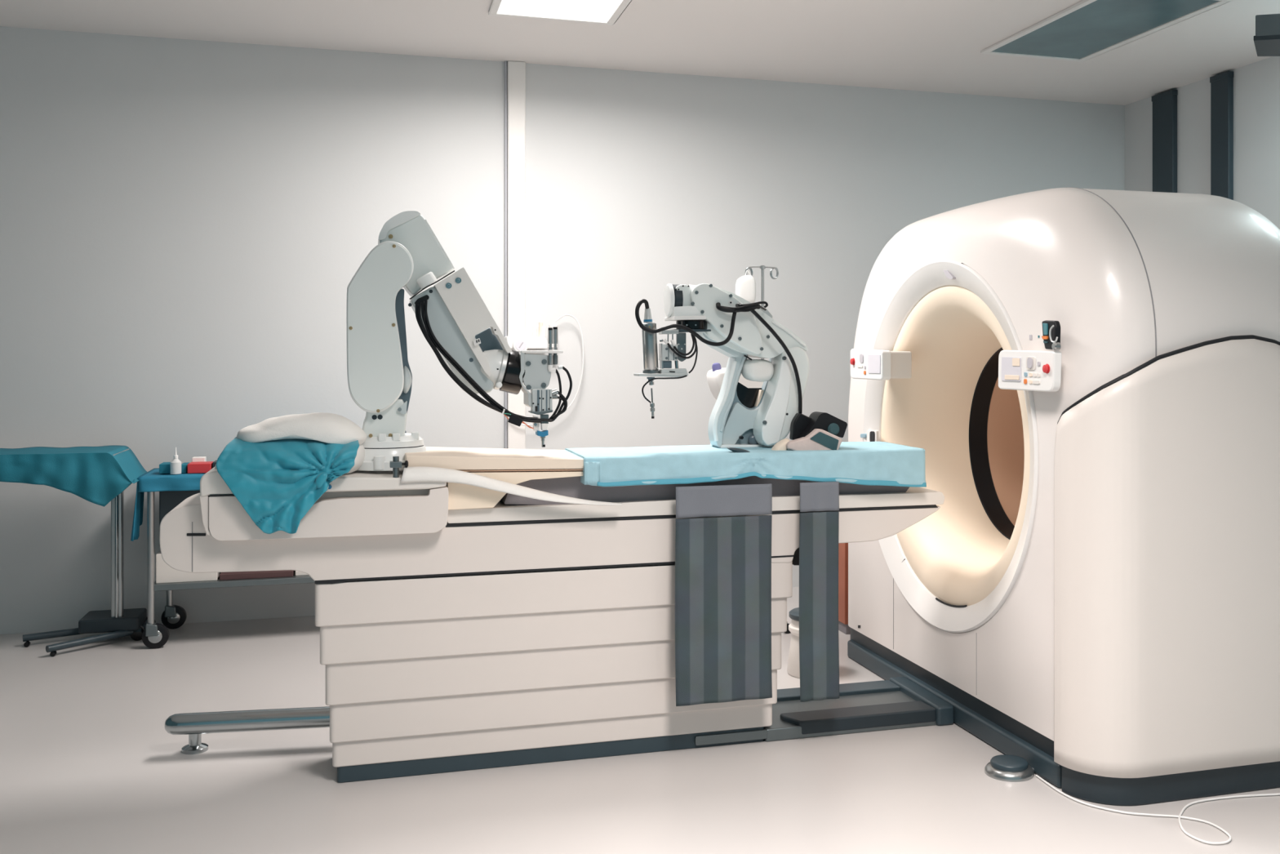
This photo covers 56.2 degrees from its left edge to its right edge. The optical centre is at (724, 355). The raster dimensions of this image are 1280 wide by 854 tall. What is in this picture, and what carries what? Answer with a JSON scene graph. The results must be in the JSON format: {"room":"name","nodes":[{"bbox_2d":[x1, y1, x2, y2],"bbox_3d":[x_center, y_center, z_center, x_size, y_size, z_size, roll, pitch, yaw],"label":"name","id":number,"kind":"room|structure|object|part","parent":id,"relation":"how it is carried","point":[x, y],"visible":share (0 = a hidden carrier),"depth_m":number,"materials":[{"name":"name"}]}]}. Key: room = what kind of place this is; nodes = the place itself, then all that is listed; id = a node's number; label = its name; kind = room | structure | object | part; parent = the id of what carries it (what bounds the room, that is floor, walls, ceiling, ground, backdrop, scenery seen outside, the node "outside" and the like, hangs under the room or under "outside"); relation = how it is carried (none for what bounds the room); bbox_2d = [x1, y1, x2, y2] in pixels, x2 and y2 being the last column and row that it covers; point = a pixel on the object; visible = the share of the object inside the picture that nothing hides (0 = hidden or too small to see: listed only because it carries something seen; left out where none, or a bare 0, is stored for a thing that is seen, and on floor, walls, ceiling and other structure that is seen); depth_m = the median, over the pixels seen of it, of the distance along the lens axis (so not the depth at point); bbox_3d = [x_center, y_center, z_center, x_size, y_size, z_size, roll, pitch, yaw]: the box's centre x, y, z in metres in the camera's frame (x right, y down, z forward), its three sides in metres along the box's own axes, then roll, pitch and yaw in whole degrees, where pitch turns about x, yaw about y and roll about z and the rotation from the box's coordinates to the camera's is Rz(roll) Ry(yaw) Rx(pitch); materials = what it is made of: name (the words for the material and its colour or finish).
{"room":"radiology room","nodes":[
{"label":"radiology room","id":0,"kind":"room"},
{"bbox_2d":[0,26,1124,634],"bbox_3d":[-1.119,-0.122,6.546,8.035,2.945,0.100,0,0,-17],"label":"wall","id":1,"kind":"structure","parent":0,"point":[186,225],"depth_m":6.25,"materials":[{"name":"paint"}]},
{"bbox_2d":[504,61,506,448],"bbox_3d":[-1.185,-0.122,6.464,0.013,2.945,0.020,0,0,-17],"label":"trim","id":2,"kind":"structure","parent":1,"relation":"attached to","point":[505,62],"depth_m":6.45,"materials":[{"name":"grey metal"}]},
{"bbox_2d":[506,60,525,448],"bbox_3d":[-1.129,-0.122,6.473,0.096,2.945,0.035,0,0,-17],"label":"trim","id":3,"kind":"structure","parent":1,"relation":"attached to","point":[516,70],"depth_m":6.46,"materials":[{"name":"white"}]},
{"bbox_2d":[504,314,583,425],"bbox_3d":[-0.970,0.076,6.460,0.427,0.605,0.151,0,0,-17],"label":"medical equipment","id":4,"kind":"object","parent":1,"relation":"attached to","point":[517,343],"visible":0.77,"depth_m":6.41,"materials":[{"name":"white plastic"}]},
{"bbox_2d":[0,586,1279,853],"bbox_3d":[-0.017,1.400,2.889,8.035,0.100,7.941,0,0,-17],"label":"floor","id":5,"kind":"structure","parent":0,"point":[90,763],"depth_m":3.71,"materials":[{"name":"plastic"}]},
{"bbox_2d":[22,448,155,656],"bbox_3d":[-3.353,0.897,5.441,1.320,0.905,0.515,0,0,-17],"label":"stand","id":6,"kind":"object","parent":5,"relation":"on","point":[120,621],"visible":0.81,"depth_m":5.62,"materials":[{"name":"silver metal"}]},
{"bbox_2d":[0,444,146,506],"bbox_3d":[-3.045,0.553,5.454,0.703,0.247,0.439,0,0,-17],"label":"drape","id":7,"kind":"object","parent":6,"relation":"on","point":[94,474],"visible":0.98,"depth_m":5.30,"materials":[{"name":"teal fabric"}]},
{"bbox_3d":[-3.040,1.308,5.685,0.525,0.038,0.031,0,0,-35],"label":"leg","id":8,"kind":"part","parent":6,"relation":"part of","materials":[{"name":"metal"}]},
{"bbox_3d":[-2.892,1.308,5.525,0.032,0.039,0.471,0,0,35],"label":"leg","id":9,"kind":"part","parent":6,"relation":"part of","materials":[{"name":"metal"}]},
{"bbox_2d":[142,489,315,648],"bbox_3d":[-2.184,0.958,5.854,1.157,0.785,0.466,0,0,-17],"label":"trolley","id":10,"kind":"object","parent":5,"relation":"on","point":[155,635],"visible":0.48,"depth_m":5.54,"materials":[{"name":"silver metal"}]},
{"bbox_3d":[-2.645,0.905,5.501,0.030,0.670,0.030,0,0,-17],"label":"leg","id":11,"kind":"part","parent":10,"relation":"part of","materials":[{"name":"silver metal"}]},
{"bbox_2d":[130,467,205,541],"bbox_3d":[-2.240,0.702,5.820,1.131,0.297,0.443,0,0,-17],"label":"cloth","id":12,"kind":"object","parent":10,"relation":"on","point":[151,481],"visible":0.27,"depth_m":5.51,"materials":[{"name":"blue fabric"}]},
{"bbox_2d":[159,462,170,473],"bbox_3d":[-2.636,0.530,5.639,0.049,0.045,0.120,0,0,-17],"label":"box","id":13,"kind":"object","parent":12,"relation":"on","point":[165,467],"visible":0.77,"depth_m":5.58,"materials":[{"name":"plastic"}]},
{"bbox_2d":[170,447,181,474],"bbox_3d":[-2.563,0.490,5.573,0.048,0.125,0.048,0,0,-17],"label":"bottle","id":14,"kind":"object","parent":12,"relation":"on","point":[175,464],"visible":1,"depth_m":5.55,"materials":[{"name":"white plastic"}]},
{"bbox_2d":[181,462,189,473],"bbox_3d":[-2.561,0.533,5.662,0.028,0.041,0.120,0,0,-17],"label":"box","id":15,"kind":"object","parent":12,"relation":"on","point":[184,465],"visible":0.84,"depth_m":5.61,"materials":[{"name":"plastic"}]},
{"bbox_2d":[187,461,213,473],"bbox_3d":[-2.486,0.531,5.663,0.102,0.045,0.120,0,0,-17],"label":"box","id":16,"kind":"object","parent":12,"relation":"on","point":[202,467],"visible":0.79,"depth_m":5.61,"materials":[{"name":"red plastic"}]},
{"bbox_2d":[191,456,206,462],"bbox_3d":[-2.530,0.521,5.744,0.058,0.064,0.060,0,0,-17],"label":"box","id":17,"kind":"object","parent":16,"relation":"on","point":[197,459],"visible":0.46,"depth_m":5.72,"materials":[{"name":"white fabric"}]},
{"bbox_2d":[212,460,217,468],"bbox_3d":[-2.404,0.529,5.709,0.072,0.049,0.120,0,0,-17],"label":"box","id":18,"kind":"object","parent":12,"relation":"on","point":[214,463],"visible":0.23,"depth_m":5.64,"materials":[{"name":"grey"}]},
{"bbox_3d":[-2.744,0.905,5.899,0.030,0.670,0.030,0,0,-17],"label":"leg","id":19,"kind":"part","parent":10,"relation":"part of","materials":[{"name":"silver metal"}]},
{"bbox_3d":[-2.196,0.750,5.840,0.995,0.280,0.330,0,0,-17],"label":"drawer","id":20,"kind":"part","parent":10,"relation":"part of","materials":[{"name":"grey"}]},
{"bbox_2d":[155,550,221,583],"bbox_3d":[-2.541,0.990,5.668,0.264,0.136,0.200,0,0,-17],"label":"carton","id":21,"kind":"object","parent":10,"relation":"on","point":[165,573],"visible":0.47,"depth_m":5.56,"materials":[{"name":"cardboard"}]},
{"bbox_2d":[154,570,315,591],"bbox_3d":[-2.204,1.073,5.848,1.045,0.030,0.410,0,0,-17],"label":"shelf","id":22,"kind":"object","parent":10,"relation":"attached to","point":[295,579],"depth_m":5.61,"materials":[{"name":"silver metal"}]},
{"bbox_2d":[219,569,294,580],"bbox_3d":[-2.249,1.044,5.756,0.326,0.029,0.200,0,0,-17],"label":"tray","id":23,"kind":"object","parent":10,"relation":"on","point":[287,573],"visible":0.59,"depth_m":5.66,"materials":[{"name":"red"}]},
{"bbox_2d":[295,570,308,575],"bbox_3d":[-2.021,1.047,5.845,0.144,0.022,0.200,0,0,-17],"label":"paper stack","id":24,"kind":"object","parent":10,"relation":"on","point":[297,573],"visible":0.25,"depth_m":5.74,"materials":[{"name":"white paper"}]},
{"bbox_2d":[159,446,954,782],"bbox_3d":[-0.518,0.832,4.179,2.711,1.036,0.636,0,0,-17],"label":"table","id":25,"kind":"object","parent":5,"relation":"on","point":[464,627],"visible":0.84,"depth_m":3.89,"materials":[{"name":"white plastic"}]},
{"bbox_3d":[-1.594,1.245,4.071,0.593,0.070,0.070,0,0,-10],"label":"foot rail","id":26,"kind":"part","parent":25,"relation":"part of","materials":[{"name":"silver metal"}]},
{"bbox_2d":[214,444,364,474],"bbox_3d":[-1.358,0.319,3.739,0.443,0.143,0.254,0,0,-17],"label":"pillow","id":27,"kind":"object","parent":25,"relation":"on","point":[360,456],"visible":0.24,"depth_m":3.74,"materials":[{"name":"white fabric"}]},
{"bbox_2d":[216,436,359,533],"bbox_3d":[-1.345,0.393,3.705,0.405,0.283,0.330,0,0,-17],"label":"drape","id":28,"kind":"object","parent":27,"relation":"on","point":[277,482],"visible":0.88,"depth_m":3.56,"materials":[{"name":"fabric"}]},
{"bbox_2d":[236,412,367,444],"bbox_3d":[-1.322,0.232,3.743,0.385,0.106,0.254,0,0,-17],"label":"pillow","id":29,"kind":"object","parent":28,"relation":"on","point":[328,428],"visible":0.94,"depth_m":3.64,"materials":[{"name":"white fabric"}]},
{"bbox_3d":[-1.279,0.381,3.857,0.716,0.074,0.455,0,0,-17],"label":"shroud lid","id":30,"kind":"part","parent":25,"relation":"part of","materials":[{"name":"white plastic"}]},
{"bbox_3d":[-1.228,0.484,3.740,0.697,0.142,0.200,0,0,-17],"label":"shroud panel","id":31,"kind":"part","parent":25,"relation":"part of","materials":[{"name":"white plastic"}]},
{"bbox_2d":[389,456,408,477],"bbox_3d":[-1.013,0.348,3.715,0.055,0.070,0.034,0,0,-17],"label":"clamp","id":32,"kind":"object","parent":25,"relation":"on","point":[395,464],"visible":1,"depth_m":3.70,"materials":[{"name":"silver metal"}]},
{"bbox_3d":[-1.022,0.348,3.713,0.019,0.070,0.019,0,0,-17],"label":"post","id":33,"kind":"part","parent":32,"relation":"part of","materials":[{"name":"silver metal"}]},
{"bbox_3d":[-0.996,0.338,3.719,0.019,0.022,0.022,0,0,-17],"label":"knob","id":34,"kind":"part","parent":32,"relation":"part of","materials":[{"name":"black rubber"}]},
{"bbox_2d":[346,210,572,471],"bbox_3d":[-0.895,-0.054,3.993,0.743,0.839,0.315,0,0,-17],"label":"robot arm","id":35,"kind":"object","parent":25,"relation":"on","point":[452,316],"visible":0.98,"depth_m":3.88,"materials":[{"name":"white paint"}]},
{"bbox_3d":[-1.113,-0.092,3.855,0.206,0.551,0.095,0,0,-17],"label":"arm","id":36,"kind":"part","parent":35,"relation":"part of","materials":[{"name":"white paint"}]},
{"bbox_3d":[-1.100,-0.092,3.811,0.198,0.538,0.018,0,0,-17],"label":"arm","id":37,"kind":"part","parent":35,"relation":"part of","materials":[{"name":"white paint"}]},
{"bbox_3d":[-0.941,-0.368,3.941,0.100,0.164,0.008,0,0,-17],"label":"elbow trim","id":38,"kind":"part","parent":35,"relation":"part of","materials":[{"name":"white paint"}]},
{"bbox_3d":[-0.624,0.053,3.966,0.096,0.122,0.015,0,0,-17],"label":"tool plate","id":39,"kind":"part","parent":35,"relation":"part of","materials":[{"name":"silver metal"}]},
{"bbox_3d":[-0.612,0.188,3.967,0.075,0.016,0.050,0,0,-17],"label":"plate","id":40,"kind":"part","parent":35,"relation":"part of","materials":[{"name":"silver metal"}]},
{"bbox_2d":[400,466,622,505],"bbox_3d":[-0.669,0.418,3.804,0.704,0.143,0.032,0,0,-17],"label":"band","id":41,"kind":"object","parent":25,"relation":"attached to","point":[416,473],"visible":1,"depth_m":3.77,"materials":[{"name":"white fabric"}]},
{"bbox_3d":[-0.572,1.250,4.100,1.468,0.096,0.282,0,0,-17],"label":"tier panel","id":42,"kind":"part","parent":25,"relation":"part of","materials":[{"name":"white plastic"}]},
{"bbox_3d":[-0.569,1.149,4.101,1.490,0.138,0.306,0,0,-17],"label":"tier panel","id":43,"kind":"part","parent":25,"relation":"part of","materials":[{"name":"white plastic"}]},
{"bbox_3d":[-0.569,1.022,4.101,1.514,0.148,0.330,0,0,-17],"label":"tier panel","id":44,"kind":"part","parent":25,"relation":"part of","materials":[{"name":"white plastic"}]},
{"bbox_3d":[-0.569,0.894,4.101,1.546,0.138,0.354,0,0,-17],"label":"tier panel","id":45,"kind":"part","parent":25,"relation":"part of","materials":[{"name":"white plastic"}]},
{"bbox_3d":[-0.568,0.774,4.101,1.576,0.135,0.378,0,0,-17],"label":"tier panel","id":46,"kind":"part","parent":25,"relation":"part of","materials":[{"name":"white plastic"}]},
{"bbox_3d":[-0.103,0.512,4.237,1.763,0.050,0.386,0,0,-17],"label":"rail","id":47,"kind":"part","parent":25,"relation":"part of","materials":[{"name":"white plastic"}]},
{"bbox_3d":[0.023,1.323,4.135,0.260,0.031,0.016,0,0,-17],"label":"plinth plate","id":48,"kind":"part","parent":25,"relation":"part of","materials":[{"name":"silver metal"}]},
{"bbox_3d":[0.436,1.327,4.453,0.724,0.045,0.385,0,0,-17],"label":"bridge plate","id":49,"kind":"part","parent":25,"relation":"part of","materials":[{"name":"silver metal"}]},
{"bbox_3d":[0.083,0.369,4.260,1.173,0.053,0.359,0,0,-17],"label":"mattress","id":50,"kind":"object","parent":25,"relation":"on","visible":0},
{"bbox_2d":[564,441,926,487],"bbox_3d":[0.073,0.397,4.245,1.225,0.137,0.408,0,0,-17],"label":"pad","id":51,"kind":"object","parent":50,"relation":"on","point":[861,463],"visible":0.91,"depth_m":4.09,"materials":[{"name":"teal"}]},
{"bbox_2d":[633,283,808,447],"bbox_3d":[-0.023,0.041,4.259,0.662,0.589,0.310,0,0,-17],"label":"robot arm","id":52,"kind":"object","parent":51,"relation":"on","point":[740,329],"visible":0.98,"depth_m":4.25,"materials":[{"name":"white paint"}]},
{"bbox_3d":[-0.248,0.136,4.087,0.008,0.050,0.005,0,0,-17],"label":"probe rod","id":53,"kind":"part","parent":52,"relation":"part of","materials":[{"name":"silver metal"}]},
{"bbox_3d":[-0.224,0.067,4.100,0.164,0.014,0.080,0,0,-17],"label":"tool plate","id":54,"kind":"part","parent":52,"relation":"part of","materials":[{"name":"silver metal"}]},
{"bbox_3d":[-0.165,0.031,4.112,0.014,0.029,0.012,0,0,-17],"label":"piston rod","id":55,"kind":"part","parent":52,"relation":"part of","materials":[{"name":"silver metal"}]},
{"bbox_3d":[-0.139,-0.132,4.214,0.114,0.016,0.140,0,0,-17],"label":"motor plate","id":56,"kind":"part","parent":52,"relation":"part of","materials":[{"name":"white plastic"}]},
{"bbox_3d":[-0.130,-0.086,4.212,0.133,0.011,0.140,0,0,-17],"label":"mount plate","id":57,"kind":"part","parent":52,"relation":"part of","materials":[{"name":"metal"}]},
{"bbox_3d":[0.088,0.144,4.405,0.105,0.108,0.015,0,0,-17],"label":"opening panel","id":58,"kind":"part","parent":52,"relation":"part of","materials":[{"name":"black plastic"}]},
{"bbox_3d":[0.233,-0.079,4.295,0.130,0.095,0.009,0,0,-17],"label":"forearm trim","id":59,"kind":"part","parent":52,"relation":"part of","materials":[{"name":"white paint"}]},
{"bbox_2d":[675,483,772,706],"bbox_3d":[-0.001,0.797,3.999,0.339,0.725,0.018,0,0,-17],"label":"strap","id":60,"kind":"object","parent":51,"relation":"hanging from","point":[723,564],"visible":1,"depth_m":4.00,"materials":[{"name":"grey fabric"}]},
{"bbox_2d":[727,447,750,452],"bbox_3d":[0.052,0.326,4.089,0.089,0.025,0.040,0,0,-17],"label":"paddle","id":61,"kind":"object","parent":51,"relation":"on","point":[732,449],"visible":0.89,"depth_m":4.07,"materials":[{"name":"grey metal"}]},
{"bbox_2d":[771,438,789,450],"bbox_3d":[0.195,0.321,4.184,0.068,0.059,0.061,0,0,-17],"label":"wedge","id":62,"kind":"object","parent":51,"relation":"on","point":[781,445],"visible":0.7,"depth_m":4.16,"materials":[{"name":"beige"}]},
{"bbox_2d":[786,411,847,450],"bbox_3d":[0.316,0.273,4.230,0.236,0.142,0.126,0,0,-17],"label":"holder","id":63,"kind":"object","parent":51,"relation":"on","point":[820,430],"visible":0.95,"depth_m":4.21,"materials":[{"name":"black plastic"}]},
{"bbox_2d":[799,481,839,702],"bbox_3d":[0.326,0.808,4.097,0.146,0.747,0.016,0,0,-17],"label":"strap","id":64,"kind":"object","parent":51,"relation":"hanging from","point":[819,647],"visible":1,"depth_m":4.09,"materials":[{"name":"grey fabric"}]},
{"bbox_2d":[706,362,763,399],"bbox_3d":[0.064,0.691,5.273,0.257,1.319,0.220,0,0,-17],"label":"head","id":65,"kind":"object","parent":5,"relation":"on","point":[715,376],"visible":0.26,"depth_m":5.21},
{"bbox_2d":[745,265,791,633],"bbox_3d":[0.189,0.456,5.789,0.276,1.788,0.233,0,0,-17],"label":"pole","id":66,"kind":"object","parent":5,"relation":"on","point":[762,267],"visible":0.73,"depth_m":5.79,"materials":[{"name":"silver metal"}]},
{"bbox_2d":[735,270,755,302],"bbox_3d":[0.103,-0.330,5.775,0.104,0.169,0.040,0,0,-17],"label":"bag","id":67,"kind":"object","parent":66,"relation":"hanging from","point":[745,285],"visible":0.91,"depth_m":5.76,"materials":[{"name":"white plastic"}]},
{"bbox_2d":[786,607,799,678],"bbox_3d":[0.371,1.218,5.073,0.210,0.265,0.210,0,0,-17],"label":"stool","id":68,"kind":"object","parent":5,"relation":"on","point":[793,668],"visible":0.35,"depth_m":5.02,"materials":[{"name":"white plastic"}]},
{"bbox_3d":[0.371,1.100,5.073,0.192,0.030,0.192,0,0,-17],"label":"seat","id":69,"kind":"part","parent":68,"relation":"part of","materials":[{"name":"plastic"}]},
{"bbox_2d":[838,542,850,634],"bbox_3d":[0.876,0.930,6.053,0.730,0.840,0.415,0,0,-17],"label":"base cabinet","id":70,"kind":"object","parent":5,"relation":"on","point":[843,626],"visible":0.08,"depth_m":5.78,"materials":[{"name":"brown wood"}]},
{"bbox_2d":[984,754,1035,782],"bbox_3d":[0.927,1.328,3.848,0.175,0.044,0.156,0,0,43],"label":"switch","id":71,"kind":"object","parent":5,"relation":"on","point":[1004,767],"visible":0.94,"depth_m":3.81,"materials":[{"name":"silver metal"}]},
{"bbox_2d":[847,186,1279,805],"bbox_3d":[1.223,0.382,4.606,1.166,1.936,2.029,0,0,-17],"label":"scanner","id":72,"kind":"object","parent":5,"relation":"on","point":[1092,592],"visible":0.98,"depth_m":3.70,"materials":[{"name":"white plastic"}]},
{"bbox_3d":[0.587,0.033,4.809,0.040,0.126,0.324,0,0,-17],"label":"control panel","id":73,"kind":"part","parent":72,"relation":"part of","materials":[{"name":"white plastic"}]},
{"bbox_3d":[0.631,0.346,5.079,0.012,0.064,0.101,0,0,-17],"label":"sensor plate","id":74,"kind":"part","parent":72,"relation":"part of","materials":[{"name":"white plastic"}]},
{"bbox_3d":[0.647,0.036,4.852,0.120,0.111,0.281,0,0,-17],"label":"mount arm","id":75,"kind":"part","parent":72,"relation":"part of","materials":[{"name":"white plastic"}]},
{"bbox_3d":[0.972,0.046,3.810,0.030,0.130,0.339,0,0,-17],"label":"control panel","id":76,"kind":"part","parent":72,"relation":"part of","materials":[{"name":"white plastic"}]},
{"bbox_2d":[1041,320,1061,350],"bbox_3d":[1.010,-0.063,3.688,0.034,0.095,0.105,0,0,-17],"label":"handset","id":77,"kind":"object","parent":72,"relation":"on","point":[1051,329],"visible":1,"depth_m":3.68,"materials":[{"name":"black plastic"}]},
{"bbox_3d":[1.014,-0.028,3.647,0.018,0.026,0.026,0,0,-17],"label":"knob","id":78,"kind":"part","parent":77,"relation":"part of","materials":[{"name":"silver metal"}]},
{"bbox_2d":[1035,774,1279,844],"bbox_3d":[1.380,1.345,3.523,0.850,0.006,0.474,0,0,9],"label":"cable","id":79,"kind":"object","parent":5,"relation":"on","point":[1179,816],"visible":1,"depth_m":3.51,"materials":[{"name":"white plastic"}]},
{"bbox_2d":[0,0,1279,105],"bbox_3d":[-0.017,-1.645,2.889,8.035,0.100,7.941,0,0,-17],"label":"ceiling","id":80,"kind":"structure","parent":0,"point":[935,46],"depth_m":5.93,"materials":[{"name":"white paint"}]},
{"bbox_2d":[488,0,631,25],"bbox_3d":[-0.637,-1.588,5.035,0.591,0.014,1.240,0,0,-17],"label":"recessed light","id":81,"kind":"object","parent":80,"relation":"in","point":[607,12],"visible":1,"depth_m":5.48,"materials":[{"name":"white plastic"}]},
{"bbox_2d":[980,0,1231,62],"bbox_3d":[1.802,-1.588,5.770,0.616,0.014,1.180,0,0,-17],"label":"ceiling panel","id":82,"kind":"object","parent":80,"relation":"in","point":[1086,29],"visible":1,"depth_m":5.75,"materials":[{"name":"grey glass"}]},
{"bbox_2d":[1253,13,1279,56],"bbox_3d":[2.787,-1.445,4.987,1.156,0.300,0.447,0,0,13],"label":"monitor","id":83,"kind":"object","parent":80,"relation":"hanging from","point":[1267,37],"depth_m":4.89,"materials":[{"name":"grey plastic"}]},
{"bbox_3d":[2.788,-1.305,4.988,1.156,0.020,0.446,0,0,13],"label":"panel","id":84,"kind":"part","parent":83,"relation":"part of","materials":[{"name":"grey plastic"}]},
{"bbox_2d":[1124,56,1279,229],"bbox_3d":[3.715,-0.122,3.909,0.100,2.945,7.741,0,0,-17],"label":"wall","id":85,"kind":"structure","parent":0,"point":[1256,85],"depth_m":6.62,"materials":[{"name":"paint"}]},
{"bbox_2d":[1151,88,1177,192],"bbox_3d":[2.653,-0.317,7.193,0.038,2.534,0.201,0,0,-17],"label":"duct","id":86,"kind":"object","parent":85,"relation":"attached to","point":[1164,104],"visible":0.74,"depth_m":7.16,"materials":[{"name":"grey metal"}]},
{"bbox_2d":[1209,71,1233,199],"bbox_3d":[2.798,-0.317,6.712,0.038,2.534,0.155,0,0,-17],"label":"wall panel","id":87,"kind":"object","parent":85,"relation":"attached to","point":[1221,84],"visible":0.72,"depth_m":6.68,"materials":[{"name":"grey metal"}]}
]}

